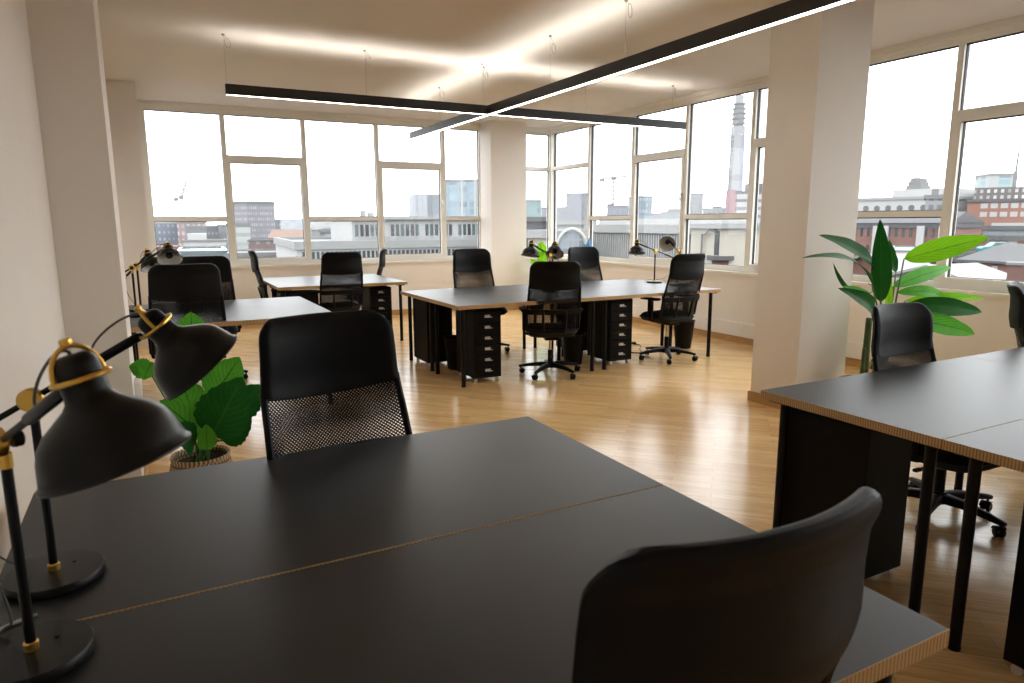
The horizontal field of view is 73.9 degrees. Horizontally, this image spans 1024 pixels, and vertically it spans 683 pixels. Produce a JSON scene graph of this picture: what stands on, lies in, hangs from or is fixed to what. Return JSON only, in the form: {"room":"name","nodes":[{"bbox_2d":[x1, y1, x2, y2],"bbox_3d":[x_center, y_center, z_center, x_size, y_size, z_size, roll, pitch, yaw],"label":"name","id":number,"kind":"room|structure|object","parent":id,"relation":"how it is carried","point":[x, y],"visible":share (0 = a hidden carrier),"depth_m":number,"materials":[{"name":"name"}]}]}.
{"room":"open-plan office","nodes":[
{"label":"open-plan office","id":0,"kind":"room"},
{"bbox_2d":[0,0,66,572],"bbox_3d":[-2.243,-0.591,3.005,0.280,3.184,14.870,-5,11,-27],"label":"wall","id":1,"kind":"structure","parent":0,"point":[31,315],"depth_m":2.54,"materials":[{"name":"paint"}]},
{"bbox_2d":[25,0,143,480],"bbox_3d":[-2.277,-0.704,3.650,0.272,3.184,0.620,-5,11,-27],"label":"column","id":2,"kind":"structure","parent":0,"point":[65,35],"depth_m":3.36,"materials":[{"name":"paint"}]},
{"bbox_2d":[105,80,153,346],"bbox_3d":[-4.978,-1.602,8.836,0.422,3.184,1.290,-5,11,-27],"label":"wall","id":3,"kind":"structure","parent":0,"point":[121,98],"depth_m":8.23,"materials":[{"name":"paint"}]},
{"bbox_2d":[136,99,547,309],"bbox_3d":[-2.345,-2.007,11.081,7.210,3.184,0.280,-5,11,-27],"label":"wall","id":4,"kind":"structure","parent":0,"point":[420,275],"depth_m":11.08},
{"bbox_2d":[139,101,480,268],"bbox_3d":[-2.800,-2.355,10.647,5.195,2.300,0.185,-5,11,-27],"label":"window","id":5,"kind":"structure","parent":4,"relation":"in","point":[227,160],"depth_m":10.47,"materials":[{"name":"white plastic"}]},
{"bbox_2d":[526,128,550,258],"bbox_3d":[0.373,-2.659,12.299,0.845,2.300,0.185,-5,11,-27],"label":"window","id":6,"kind":"structure","parent":4,"relation":"in","point":[529,131],"depth_m":12.36,"materials":[{"name":"white plastic"}]},
{"bbox_2d":[479,120,525,286],"bbox_3d":[-0.168,-2.157,11.886,0.675,3.184,0.510,-5,11,-27],"label":"column","id":7,"kind":"structure","parent":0,"point":[502,143],"depth_m":11.61,"materials":[{"name":"paint"}]},
{"bbox_2d":[97,0,1023,127],"bbox_3d":[0.936,-2.586,4.367,7.490,0.250,14.870,-5,11,-27],"label":"ceiling","id":8,"kind":"structure","parent":0,"point":[171,50],"depth_m":6.48,"materials":[{"name":"paint"}]},
{"bbox_2d":[221,0,854,139],"bbox_3d":[0.253,-2.500,6.122,5.545,0.518,5.836,2,10,14],"label":"linear pendant light","id":9,"kind":"object","parent":8,"relation":"hanging from","point":[790,10],"visible":1,"depth_m":6.28,"materials":[{"name":"black metal"}]},
{"bbox_2d":[226,94,684,129],"bbox_3d":[-0.199,-2.462,7.390,5.395,0.005,0.048,-5,11,-27],"label":"diffuser","id":10,"kind":"object","parent":9,"relation":"attached to","point":[270,96],"depth_m":7.14,"materials":[{"name":"white"}]},
{"bbox_2d":[413,0,852,138],"bbox_3d":[0.415,-2.243,6.127,0.048,0.005,7.760,-5,11,-27],"label":"diffuser","id":11,"kind":"object","parent":9,"relation":"attached to","point":[827,4],"depth_m":4.89,"materials":[{"name":"white"}]},
{"bbox_2d":[138,305,1023,682],"bbox_3d":[0.951,0.796,4.960,7.490,0.250,14.870,-5,11,-27],"label":"floor","id":12,"kind":"structure","parent":0,"point":[686,425],"depth_m":5.04,"materials":[{"name":"brown wood"}]},
{"bbox_2d":[148,263,227,358],"bbox_3d":[-2.542,-0.014,5.383,0.647,1.228,0.695,-5,11,-27],"label":"office chair","id":13,"kind":"object","parent":12,"relation":"on","point":[178,285],"visible":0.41,"depth_m":5.05,"materials":[{"name":"black plastic"}]},
{"bbox_2d":[129,312,260,471],"bbox_3d":[-1.592,0.390,3.505,0.645,1.074,0.425,-5,11,-27],"label":"monstera plant","id":14,"kind":"object","parent":12,"relation":"on","point":[224,410],"visible":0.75,"depth_m":3.46,"materials":[{"name":"green plant"}]},
{"bbox_2d":[169,445,232,471],"bbox_3d":[-1.632,0.750,3.594,0.330,0.335,0.330,-5,11,-27],"label":"basket","id":15,"kind":"object","parent":12,"relation":"on","point":[219,454],"depth_m":3.56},
{"bbox_2d":[180,256,247,378],"bbox_3d":[-2.958,-0.213,6.620,0.647,1.198,0.695,-5,11,-25],"label":"office chair","id":16,"kind":"object","parent":12,"relation":"on","point":[223,263],"visible":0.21,"depth_m":6.84,"materials":[{"name":"black plastic"}]},
{"bbox_2d":[128,296,314,359],"bbox_3d":[-2.712,0.042,6.381,1.596,0.775,0.797,-5,11,-27],"label":"desk","id":17,"kind":"object","parent":12,"relation":"on","point":[279,301],"visible":0.11,"depth_m":6.42,"materials":[{"name":"black wood"}]},
{"bbox_2d":[126,248,159,311],"bbox_3d":[-3.166,-0.532,5.848,0.406,0.544,0.196,3,10,16],"label":"desk lamp","id":18,"kind":"object","parent":17,"relation":"on","point":[146,265],"visible":0.67,"depth_m":5.83,"materials":[{"name":"black metal"}]},
{"bbox_2d":[130,304,331,401],"bbox_3d":[-2.338,0.163,5.685,1.596,0.775,0.797,-5,11,-27],"label":"desk","id":19,"kind":"object","parent":12,"relation":"on","point":[246,316],"visible":0.2,"depth_m":5.63,"materials":[{"name":"black wood"}]},
{"bbox_2d":[125,241,182,317],"bbox_3d":[-2.956,-0.510,5.545,0.542,0.604,0.195,-2,10,-11],"label":"desk lamp","id":20,"kind":"object","parent":19,"relation":"on","point":[167,254],"visible":0.78,"depth_m":5.54,"materials":[{"name":"black metal"}]},
{"bbox_2d":[248,250,277,297],"bbox_3d":[-2.996,-0.586,8.774,0.695,1.188,0.647,-4,11,-21],"label":"office chair","id":21,"kind":"object","parent":12,"relation":"on","point":[255,268],"visible":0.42,"depth_m":8.47,"materials":[{"name":"black plastic"}]},
{"bbox_2d":[276,289,317,304],"bbox_3d":[-2.620,-0.270,8.375,0.450,0.700,0.285,-5,11,-27],"label":"drawer unit","id":22,"kind":"object","parent":12,"relation":"on","point":[310,295],"visible":0.2,"depth_m":8.25,"materials":[{"name":"black metal"}]},
{"bbox_2d":[263,274,384,297],"bbox_3d":[-2.606,-0.502,9.479,1.596,0.775,0.797,-5,11,-27],"label":"desk","id":23,"kind":"object","parent":12,"relation":"on","point":[299,278],"visible":0.18,"depth_m":9.29,"materials":[{"name":"black wood"}]},
{"bbox_2d":[0,416,662,636],"bbox_3d":[-0.455,0.800,2.005,1.596,0.775,0.797,-5,11,-27],"label":"desk","id":24,"kind":"object","parent":12,"relation":"on","point":[160,537],"visible":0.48,"depth_m":1.82,"materials":[{"name":"black laminate"}]},
{"bbox_2d":[0,305,236,600],"bbox_3d":[-0.873,0.213,1.446,0.568,0.579,0.197,-4,11,-20],"label":"desk lamp","id":25,"kind":"object","parent":24,"relation":"on","point":[185,355],"visible":0.95,"depth_m":1.42,"materials":[{"name":"black metal"}]},
{"bbox_2d":[259,310,411,459],"bbox_3d":[-0.469,0.540,2.227,0.647,1.210,0.695,-8,13,-39],"label":"office chair","id":26,"kind":"object","parent":12,"relation":"on","point":[313,355],"visible":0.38,"depth_m":2.37,"materials":[{"name":"black plastic"}]},
{"bbox_2d":[267,277,407,340],"bbox_3d":[-2.232,-0.381,8.782,1.596,0.775,0.797,-5,11,-27],"label":"desk","id":27,"kind":"object","parent":12,"relation":"on","point":[314,284],"visible":0.53,"depth_m":8.65,"materials":[{"name":"black metal"}]},
{"bbox_2d":[315,251,364,311],"bbox_3d":[-2.164,-0.543,8.538,0.647,1.178,0.695,-5,11,-27],"label":"office chair","id":28,"kind":"object","parent":12,"relation":"on","point":[348,265],"visible":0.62,"depth_m":8.27,"materials":[{"name":"black plastic"}]},
{"bbox_2d":[361,285,392,327],"bbox_3d":[-1.784,-0.379,8.977,0.285,0.700,0.450,-5,11,-27],"label":"drawer unit","id":29,"kind":"object","parent":12,"relation":"on","point":[378,299],"visible":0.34,"depth_m":8.79,"materials":[{"name":"black metal"}]},
{"bbox_2d":[377,248,386,275],"bbox_3d":[-2.229,-0.833,10.307,0.695,1.138,0.647,-2,10,-11],"label":"office chair","id":30,"kind":"object","parent":12,"relation":"on","point":[382,254],"visible":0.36,"depth_m":10.08,"materials":[{"name":"black plastic"}]},
{"bbox_2d":[413,298,451,366],"bbox_3d":[-0.872,-0.115,7.446,0.285,0.700,0.450,-5,11,-27],"label":"drawer unit","id":31,"kind":"object","parent":12,"relation":"on","point":[420,307],"visible":0.72,"depth_m":7.28,"materials":[{"name":"black metal"}]},
{"bbox_2d":[443,335,456,369],"bbox_3d":[-0.586,0.117,7.169,0.275,0.338,0.275,-5,11,-27],"label":"waste bin","id":32,"kind":"object","parent":12,"relation":"on","point":[449,340],"visible":0.53,"depth_m":7.08,"materials":[{"name":"black plastic"}]},
{"bbox_2d":[401,284,553,370],"bbox_3d":[-0.340,-0.185,7.616,1.596,0.775,0.797,-5,11,-27],"label":"desk","id":33,"kind":"object","parent":12,"relation":"on","point":[418,294],"visible":0.62,"depth_m":7.45,"materials":[{"name":"wood"}]},
{"bbox_2d":[546,241,563,260],"bbox_3d":[0.456,-0.844,7.535,0.206,0.546,0.564,-1,10,-2],"label":"desk lamp","id":34,"kind":"object","parent":33,"relation":"on","point":[557,251],"visible":0.68,"depth_m":7.36,"materials":[{"name":"black metal"}]},
{"bbox_2d":[456,308,500,382],"bbox_3d":[-0.328,0.016,6.687,0.285,0.700,0.450,-5,11,-27],"label":"drawer unit","id":35,"kind":"object","parent":12,"relation":"on","point":[482,326],"visible":0.94,"depth_m":6.51,"materials":[{"name":"black metal"}]},
{"bbox_2d":[453,248,509,351],"bbox_3d":[-0.369,-0.470,7.988,0.647,1.208,0.695,-5,11,-27],"label":"office chair","id":36,"kind":"object","parent":12,"relation":"on","point":[477,261],"visible":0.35,"depth_m":8.16,"materials":[{"name":"black plastic"}]},
{"bbox_2d":[49,485,949,682],"bbox_3d":[-0.079,0.921,1.306,1.596,0.775,0.797,-5,11,-27],"label":"desk","id":37,"kind":"object","parent":12,"relation":"on","point":[497,603],"visible":0.75,"depth_m":1.30,"materials":[{"name":"black wood"}]},
{"bbox_2d":[0,337,191,682],"bbox_3d":[-0.715,0.270,1.064,0.592,0.596,0.195,6,12,31],"label":"desk lamp","id":38,"kind":"object","parent":37,"relation":"on","point":[102,434],"visible":1,"depth_m":0.91,"materials":[{"name":"black metal"}]},
{"bbox_2d":[426,291,602,387],"bbox_3d":[0.034,-0.064,6.920,1.596,0.775,0.797,-5,11,-27],"label":"desk","id":39,"kind":"object","parent":12,"relation":"on","point":[462,304],"visible":0.89,"depth_m":6.74,"materials":[{"name":"wood"}]},
{"bbox_2d":[521,239,555,291],"bbox_3d":[0.309,-0.818,7.315,0.464,0.571,0.208,-5,11,-27],"label":"desk lamp","id":40,"kind":"object","parent":39,"relation":"on","point":[530,251],"visible":0.84,"depth_m":7.21,"materials":[{"name":"black metal"}]},
{"bbox_2d":[530,241,546,309],"bbox_3d":[0.430,-1.125,11.725,0.310,1.201,0.310,-9,13,-42],"label":"plant","id":41,"kind":"object","parent":12,"relation":"on","point":[542,255],"visible":0.27,"depth_m":11.61,"materials":[{"name":"green plant"}]},
{"bbox_2d":[519,261,582,379],"bbox_3d":[0.398,-0.236,6.783,0.647,1.158,0.695,-1,10,-6],"label":"office chair","id":42,"kind":"object","parent":12,"relation":"on","point":[554,277],"visible":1,"depth_m":6.53,"materials":[{"name":"black plastic"}]},
{"bbox_2d":[556,301,587,350],"bbox_3d":[0.755,-0.231,8.070,0.285,0.700,0.450,-5,11,-27],"label":"drawer unit","id":43,"kind":"object","parent":12,"relation":"on","point":[584,314],"visible":0.02,"depth_m":7.85,"materials":[{"name":"black metal"}]},
{"bbox_2d":[562,331,585,364],"bbox_3d":[0.661,0.075,7.372,0.275,0.338,0.275,-5,11,-27],"label":"waste bin","id":44,"kind":"object","parent":12,"relation":"on","point":[572,347],"visible":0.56,"depth_m":7.28,"materials":[{"name":"black plastic"}]},
{"bbox_2d":[568,247,602,280],"bbox_3d":[1.053,-0.605,8.751,0.647,1.198,0.695,-6,11,-29],"label":"office chair","id":45,"kind":"object","parent":12,"relation":"on","point":[587,257],"visible":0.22,"depth_m":8.96,"materials":[{"name":"black plastic"}]},
{"bbox_2d":[527,279,666,356],"bbox_3d":[1.072,-0.320,8.351,1.596,0.775,0.797,-5,11,-27],"label":"desk","id":46,"kind":"object","parent":12,"relation":"on","point":[621,282],"visible":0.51,"depth_m":8.34,"materials":[{"name":"wood"}]},
{"bbox_2d":[629,238,672,282],"bbox_3d":[1.722,-0.995,8.364,0.716,0.546,0.194,-7,12,-33],"label":"desk lamp","id":47,"kind":"object","parent":46,"relation":"on","point":[636,249],"visible":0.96,"depth_m":8.29,"materials":[{"name":"black metal"}]},
{"bbox_2d":[587,299,632,364],"bbox_3d":[1.076,-0.128,7.474,0.285,0.700,0.450,-5,11,-27],"label":"drawer unit","id":48,"kind":"object","parent":12,"relation":"on","point":[619,311],"visible":0.9,"depth_m":7.31,"materials":[{"name":"black metal"}]},
{"bbox_2d":[566,284,720,369],"bbox_3d":[1.446,-0.199,7.655,1.596,0.775,0.797,-5,11,-27],"label":"desk","id":49,"kind":"object","parent":12,"relation":"on","point":[623,292],"visible":0.54,"depth_m":7.46,"materials":[{"name":"black metal"}]},
{"bbox_2d":[659,236,680,285],"bbox_3d":[1.927,-0.958,8.049,0.358,0.580,0.208,9,14,43],"label":"desk lamp","id":50,"kind":"object","parent":49,"relation":"on","point":[666,243],"visible":0.76,"depth_m":8.09,"materials":[{"name":"black metal"}]},
{"bbox_2d":[639,253,705,364],"bbox_3d":[1.748,-0.389,7.532,0.647,1.188,0.695,-6,12,-31],"label":"office chair","id":51,"kind":"object","parent":12,"relation":"on","point":[684,267],"visible":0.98,"depth_m":7.30,"materials":[{"name":"black plastic"}]},
{"bbox_2d":[674,319,695,348],"bbox_3d":[2.093,-0.095,8.307,0.275,0.338,0.275,-5,11,-27],"label":"waste bin","id":52,"kind":"object","parent":12,"relation":"on","point":[683,332],"visible":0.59,"depth_m":8.22,"materials":[{"name":"black plastic"}]},
{"bbox_2d":[572,487,882,682],"bbox_3d":[0.198,0.739,1.204,0.647,1.166,0.695,-5,11,-26],"label":"office chair","id":53,"kind":"object","parent":12,"relation":"on","point":[783,604],"visible":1,"depth_m":0.80,"materials":[{"name":"black plastic"}]},
{"bbox_2d":[782,406,912,578],"bbox_3d":[1.451,0.651,3.027,0.285,0.700,0.450,-5,11,-27],"label":"drawer unit","id":54,"kind":"object","parent":12,"relation":"on","point":[828,459],"visible":0.64,"depth_m":2.87,"materials":[{"name":"black metal"}]},
{"bbox_2d":[760,356,1023,613],"bbox_3d":[2.007,0.592,3.132,1.596,0.775,0.797,-5,11,-27],"label":"desk","id":55,"kind":"object","parent":12,"relation":"on","point":[927,404],"visible":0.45,"depth_m":2.89,"materials":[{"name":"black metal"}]},
{"bbox_2d":[803,220,988,376],"bbox_3d":[2.801,-0.162,5.220,2.220,1.531,0.499,-5,11,-27],"label":"leaf plant","id":56,"kind":"object","parent":12,"relation":"on","point":[942,305],"visible":0.79,"depth_m":5.33,"materials":[{"name":"plant"}]},
{"bbox_2d":[871,302,1006,537],"bbox_3d":[2.202,0.375,3.487,0.647,1.078,0.695,-5,11,-27],"label":"office chair","id":57,"kind":"object","parent":12,"relation":"on","point":[905,329],"visible":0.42,"depth_m":3.59,"materials":[{"name":"black plastic"}]},
{"bbox_2d":[942,419,1023,651],"bbox_3d":[2.381,0.712,2.436,1.596,0.775,0.797,-5,11,-27],"label":"desk","id":58,"kind":"object","parent":12,"relation":"on","point":[1002,445],"visible":0.95,"depth_m":2.35,"materials":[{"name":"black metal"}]},
{"bbox_2d":[967,347,1023,365],"bbox_3d":[3.421,0.456,3.869,1.596,0.775,0.797,-5,11,-27],"label":"desk","id":59,"kind":"object","parent":12,"relation":"on","point":[1012,356],"visible":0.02,"depth_m":3.77,"materials":[{"name":"black metal"}]},
{"bbox_2d":[1003,505,1023,675],"bbox_3d":[1.905,0.804,2.139,0.285,0.700,0.450,-5,11,-27],"label":"drawer unit","id":60,"kind":"object","parent":12,"relation":"on","point":[1014,642],"visible":1,"depth_m":2.27,"materials":[{"name":"black metal"}]},
{"bbox_2d":[1007,281,1023,347],"bbox_3d":[3.481,0.208,4.287,0.695,1.118,0.647,7,12,37],"label":"office chair","id":61,"kind":"object","parent":12,"relation":"on","point":[1015,289],"visible":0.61,"depth_m":4.25,"materials":[{"name":"black plastic"}]},
{"bbox_2d":[548,15,1023,365],"bbox_3d":[4.130,-1.200,6.322,0.280,3.184,14.310,-5,11,-27],"label":"wall","id":62,"kind":"structure","parent":0,"point":[736,301],"depth_m":7.17,"materials":[{"name":"paint"}]},
{"bbox_2d":[548,304,895,370],"bbox_3d":[4.005,0.339,6.521,0.016,0.085,14.310,-5,11,-27],"label":"baseboard","id":63,"kind":"structure","parent":62,"relation":"attached to","point":[849,361],"depth_m":8.80,"materials":[{"name":"brown wood"}]},
{"bbox_2d":[632,305,871,361],"bbox_3d":[2.209,-0.362,9.793,0.064,0.174,6.700,-5,11,-27],"label":"cable trunking","id":64,"kind":"object","parent":62,"relation":"attached to","point":[853,349],"visible":0.2,"depth_m":8.66,"materials":[{"name":"white plastic"}]},
{"bbox_2d":[550,17,1023,297],"bbox_3d":[3.762,-1.690,6.694,0.185,2.300,13.090,-5,11,-27],"label":"window","id":65,"kind":"structure","parent":62,"relation":"in","point":[960,116],"depth_m":8.19,"materials":[{"name":"white plastic"}]},
{"bbox_2d":[751,0,874,392],"bbox_3d":[2.407,-1.052,5.520,0.578,3.184,0.460,-5,11,-27],"label":"column","id":66,"kind":"structure","parent":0,"point":[819,65],"depth_m":5.32,"materials":[{"name":"paint"}]},
{"bbox_2d":[747,390,780,409],"bbox_3d":[2.414,0.474,5.788,0.610,0.085,0.492,-5,11,-27],"label":"baseboard","id":67,"kind":"structure","parent":66,"relation":"attached to","point":[752,396],"depth_m":5.75,"materials":[{"name":"brown wood"}]},
{"label":"outside","id":68,"kind":"structure","parent":0,"visible":0},
{"bbox_3d":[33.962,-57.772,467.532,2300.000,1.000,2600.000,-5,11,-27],"label":"ground","id":69,"kind":"structure","parent":68,"visible":0},
{"bbox_2d":[155,223,178,243],"bbox_3d":[-165.944,-43.352,318.358,20.500,23.840,12.928,9,14,44],"label":"office block","id":70,"kind":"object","parent":69,"relation":"on","point":[165,232],"visible":0.33,"depth_m":311.05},
{"bbox_2d":[176,222,206,246],"bbox_3d":[-146.754,-42.949,313.866,12.243,24.436,18.500,-5,11,-24],"label":"brick block","id":71,"kind":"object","parent":69,"relation":"on","point":[181,229],"visible":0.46,"depth_m":302.95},
{"bbox_2d":[184,225,218,238],"bbox_3d":[-126.041,-35.919,278.222,14.500,22.727,5.833,6,12,32],"label":"office block","id":72,"kind":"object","parent":69,"relation":"on","point":[211,231],"visible":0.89,"depth_m":273.56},
{"bbox_2d":[178,246,227,256],"bbox_3d":[-53.441,-6.563,119.082,7.472,19.274,20.500,-5,11,-24],"label":"shed","id":73,"kind":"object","parent":69,"relation":"on","point":[213,250],"visible":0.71,"depth_m":109.38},
{"bbox_2d":[182,233,226,257],"bbox_3d":[-88.861,-21.014,198.315,11.440,20.663,16.500,-5,11,-24],"label":"white offices","id":74,"kind":"structure","parent":69,"relation":"on","point":[194,239],"depth_m":190.95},
{"bbox_2d":[225,223,250,250],"bbox_3d":[-109.812,-35.885,274.908,9.207,23.668,16.500,-4,11,-21],"label":"white offices","id":75,"kind":"structure","parent":69,"relation":"on","point":[243,232],"depth_m":266.83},
{"bbox_2d":[226,249,276,260],"bbox_3d":[-38.892,-5.157,110.939,12.177,19.195,14.500,-4,11,-19],"label":"shed","id":76,"kind":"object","parent":69,"relation":"on","point":[241,253],"visible":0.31,"depth_m":102.65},
{"bbox_2d":[233,201,275,238],"bbox_3d":[-143.994,-60.183,380.490,16.500,35.338,17.276,7,12,37],"label":"tower block","id":77,"kind":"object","parent":69,"relation":"on","point":[261,214],"visible":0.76,"depth_m":373.00,"materials":[{"name":"concrete"}]},
{"bbox_2d":[247,239,275,248],"bbox_3d":[-84.381,-25.886,233.225,10.381,18.159,18.500,-4,11,-19],"label":"brick block","id":78,"kind":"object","parent":69,"relation":"on","point":[252,243],"visible":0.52,"depth_m":223.38,"materials":[{"name":"brick"}]},
{"bbox_2d":[267,229,311,238],"bbox_3d":[-86.111,-33.048,265.495,16.133,21.131,22.750,-3,10,-18],"label":"brick block","id":79,"kind":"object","parent":69,"relation":"on","point":[276,232],"visible":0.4,"depth_m":258.06,"materials":[{"name":"brick"}]},
{"bbox_2d":[275,219,330,228],"bbox_3d":[-246.880,-133.685,822.334,87.397,28.324,40.500,-3,10,-16],"label":"office block","id":80,"kind":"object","parent":69,"relation":"on","point":[284,223],"visible":0.02,"depth_m":797.59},
{"bbox_2d":[310,222,330,236],"bbox_3d":[-35.952,-11.289,132.202,5.059,23.900,14.500,-3,10,-15],"label":"white offices","id":81,"kind":"structure","parent":69,"relation":"on","point":[317,225],"depth_m":123.48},
{"bbox_2d":[273,216,477,258],"bbox_3d":[-17.590,-4.473,91.717,24.415,24.307,26.500,-5,11,-23],"label":"building","id":82,"kind":"structure","parent":69,"relation":"on","point":[403,234],"depth_m":82.38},
{"bbox_2d":[408,194,438,215],"bbox_3d":[-56.841,-75.943,450.191,18.634,41.559,20.500,-4,11,-22],"label":"tower block","id":83,"kind":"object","parent":69,"relation":"on","point":[419,204],"visible":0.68,"depth_m":438.54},
{"bbox_2d":[446,174,476,215],"bbox_3d":[-17.495,-52.304,306.779,24.042,44.213,24.650,-1,10,-3],"label":"glass tower","id":84,"kind":"structure","parent":69,"relation":"on","point":[461,194],"depth_m":292.70,"materials":[{"name":"blue glass"}]},
{"bbox_2d":[526,200,541,216],"bbox_3d":[3.175,-50.871,328.244,15.462,33.799,20.500,-4,11,-22],"label":"glass block","id":85,"kind":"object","parent":69,"relation":"on","point":[533,207],"visible":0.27,"depth_m":318.19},
{"bbox_2d":[526,217,546,246],"bbox_3d":[2.535,-2.509,80.723,3.858,24.068,10.500,0,10,2],"label":"block","id":86,"kind":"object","parent":69,"relation":"on","point":[532,223],"visible":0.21,"depth_m":73.84,"materials":[{"name":"concrete"}]},
{"bbox_2d":[541,207,565,219],"bbox_3d":[26.818,-68.914,433.728,16.253,32.690,20.500,0,10,3],"label":"office block","id":87,"kind":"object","parent":69,"relation":"on","point":[561,211],"visible":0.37,"depth_m":421.74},
{"bbox_2d":[526,229,586,250],"bbox_3d":[3.692,2.522,55.298,2.615,22.932,6.500,6,12,30],"label":"block","id":88,"kind":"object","parent":69,"relation":"on","point":[538,236],"visible":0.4,"depth_m":50.84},
{"bbox_2d":[556,227,586,253],"bbox_3d":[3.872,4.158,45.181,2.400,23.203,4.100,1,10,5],"label":"rooflight","id":89,"kind":"object","parent":69,"relation":"on","point":[570,237],"visible":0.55,"depth_m":41.42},
{"bbox_2d":[566,193,586,219],"bbox_3d":[38.830,-67.478,404.536,13.888,39.847,24.500,1,10,5],"label":"office block","id":90,"kind":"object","parent":69,"relation":"on","point":[576,203],"visible":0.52,"depth_m":390.71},
{"bbox_2d":[557,220,596,228],"bbox_3d":[6.197,-0.554,70.666,4.479,23.659,8.500,1,10,5],"label":"block","id":91,"kind":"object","parent":69,"relation":"on","point":[561,224],"visible":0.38,"depth_m":64.56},
{"bbox_2d":[599,175,629,204],"bbox_3d":[76.119,-94.050,505.675,18.330,57.095,14.177,-5,11,-27],"label":"tower crane","id":92,"kind":"object","parent":69,"relation":"on","point":[602,179],"visible":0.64,"depth_m":501.81,"materials":[{"name":"metal"}]},
{"bbox_2d":[607,204,627,215],"bbox_3d":[65.404,-63.949,401.663,19.046,33.661,24.500,1,10,9],"label":"office block","id":93,"kind":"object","parent":69,"relation":"on","point":[612,209],"visible":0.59,"depth_m":388.24,"materials":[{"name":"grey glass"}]},
{"bbox_2d":[628,185,652,218],"bbox_3d":[66.783,-60.240,356.741,7.903,41.866,14.500,-3,10,-13],"label":"tower block","id":94,"kind":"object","parent":69,"relation":"on","point":[645,202],"visible":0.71,"depth_m":348.53,"materials":[{"name":"stone"}]},
{"bbox_2d":[584,218,760,257],"bbox_3d":[11.320,3.829,45.449,9.500,23.695,10.043,-6,12,-30],"label":"building","id":95,"kind":"structure","parent":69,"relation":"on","point":[611,238],"depth_m":41.38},
{"bbox_2d":[690,193,703,213],"bbox_3d":[109.736,-70.255,417.443,9.033,40.255,12.500,-3,10,-13],"label":"tower block","id":96,"kind":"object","parent":69,"relation":"on","point":[696,203],"visible":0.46,"depth_m":409.26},
{"bbox_2d":[703,206,724,213],"bbox_3d":[134.632,-73.213,453.812,15.485,33.302,18.500,3,10,16],"label":"office block","id":97,"kind":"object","parent":69,"relation":"on","point":[716,209],"visible":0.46,"depth_m":443.33,"materials":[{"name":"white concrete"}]},
{"bbox_2d":[707,255,733,264],"bbox_3d":[10.704,6.338,36.660,1.318,21.795,1.700,3,10,17],"label":"brick block","id":98,"kind":"object","parent":69,"relation":"on","point":[723,260],"visible":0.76,"depth_m":34.12,"materials":[{"name":"red brick"}]},
{"bbox_2d":[689,223,759,265],"bbox_3d":[13.340,5.182,38.516,7.500,23.409,3.131,-5,11,-24],"label":"house","id":99,"kind":"structure","parent":69,"relation":"on","point":[713,239],"depth_m":34.56,"materials":[{"name":"stone"}]},
{"bbox_2d":[728,95,746,190],"bbox_3d":[219.582,-166.461,666.865,15.200,142.649,15.271,3,10,18],"label":"tower","id":100,"kind":"structure","parent":69,"relation":"on","point":[737,141],"depth_m":657.04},
{"bbox_2d":[725,183,762,217],"bbox_3d":[114.290,-52.947,317.865,31.620,40.529,18.500,0,10,3],"label":"slab","id":101,"kind":"object","parent":69,"relation":"on","point":[736,201],"visible":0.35,"depth_m":307.88,"materials":[{"name":"concrete"}]},
{"bbox_2d":[853,253,930,274],"bbox_3d":[23.474,5.077,44.472,3.548,21.472,5.500,-2,10,-10],"label":"gabled house","id":102,"kind":"structure","parent":69,"relation":"on","point":[857,269],"depth_m":42.15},
{"bbox_2d":[858,178,973,211],"bbox_3d":[80.513,-16.371,136.383,26.500,31.477,17.767,-9,13,-40],"label":"building","id":103,"kind":"structure","parent":69,"relation":"on","point":[912,198],"depth_m":127.03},
{"bbox_2d":[854,212,984,256],"bbox_3d":[59.322,-6.735,101.619,16.750,24.689,13.327,-9,13,-41],"label":"flats","id":104,"kind":"structure","parent":69,"relation":"on","point":[900,231],"depth_m":94.56,"materials":[{"name":"stone"}]},
{"bbox_2d":[924,189,942,209],"bbox_3d":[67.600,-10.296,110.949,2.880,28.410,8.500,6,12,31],"label":"office block","id":105,"kind":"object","parent":69,"relation":"on","point":[934,201],"visible":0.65,"depth_m":105.58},
{"bbox_2d":[892,263,1006,279],"bbox_3d":[23.095,6.404,37.464,4.018,21.283,4.500,-5,11,-23],"label":"lean to","id":106,"kind":"object","parent":69,"relation":"on","point":[971,270],"visible":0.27,"depth_m":34.82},
{"bbox_2d":[955,243,1023,272],"bbox_3d":[32.220,5.143,42.160,8.500,22.067,5.937,-4,11,-20],"label":"gabled house","id":107,"kind":"structure","parent":69,"relation":"on","point":[996,257],"depth_m":40.64,"materials":[{"name":"grey stone"}]},
{"bbox_2d":[974,173,1013,188],"bbox_3d":[232.906,-58.239,331.631,11.279,45.191,16.500,2,10,13],"label":"glass tower","id":108,"kind":"structure","parent":69,"relation":"on","point":[991,180],"depth_m":321.31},
{"bbox_2d":[966,187,1023,234],"bbox_3d":[89.601,-12.594,122.224,14.521,28.853,24.550,7,12,36],"label":"office block","id":109,"kind":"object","parent":69,"relation":"on","point":[996,206],"visible":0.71,"depth_m":112.52,"materials":[{"name":"brick"}]},
{"bbox_2d":[974,235,1023,247],"bbox_3d":[68.009,-3.847,94.531,13.693,21.375,6.500,7,12,35],"label":"brick block","id":110,"kind":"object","parent":69,"relation":"on","point":[992,238],"visible":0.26,"depth_m":90.63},
{"bbox_2d":[982,226,1023,235],"bbox_3d":[77.836,-6.278,104.506,11.305,22.633,4.500,7,12,36],"label":"glass block","id":111,"kind":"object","parent":69,"relation":"on","point":[987,230],"visible":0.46,"depth_m":102.66,"materials":[{"name":"grey glass"}]},
{"bbox_2d":[1006,261,1023,280],"bbox_3d":[22.955,7.074,32.596,0.949,21.646,1.060,7,12,36],"label":"chimney stack","id":112,"kind":"object","parent":69,"relation":"on","point":[1015,271],"visible":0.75,"depth_m":30.49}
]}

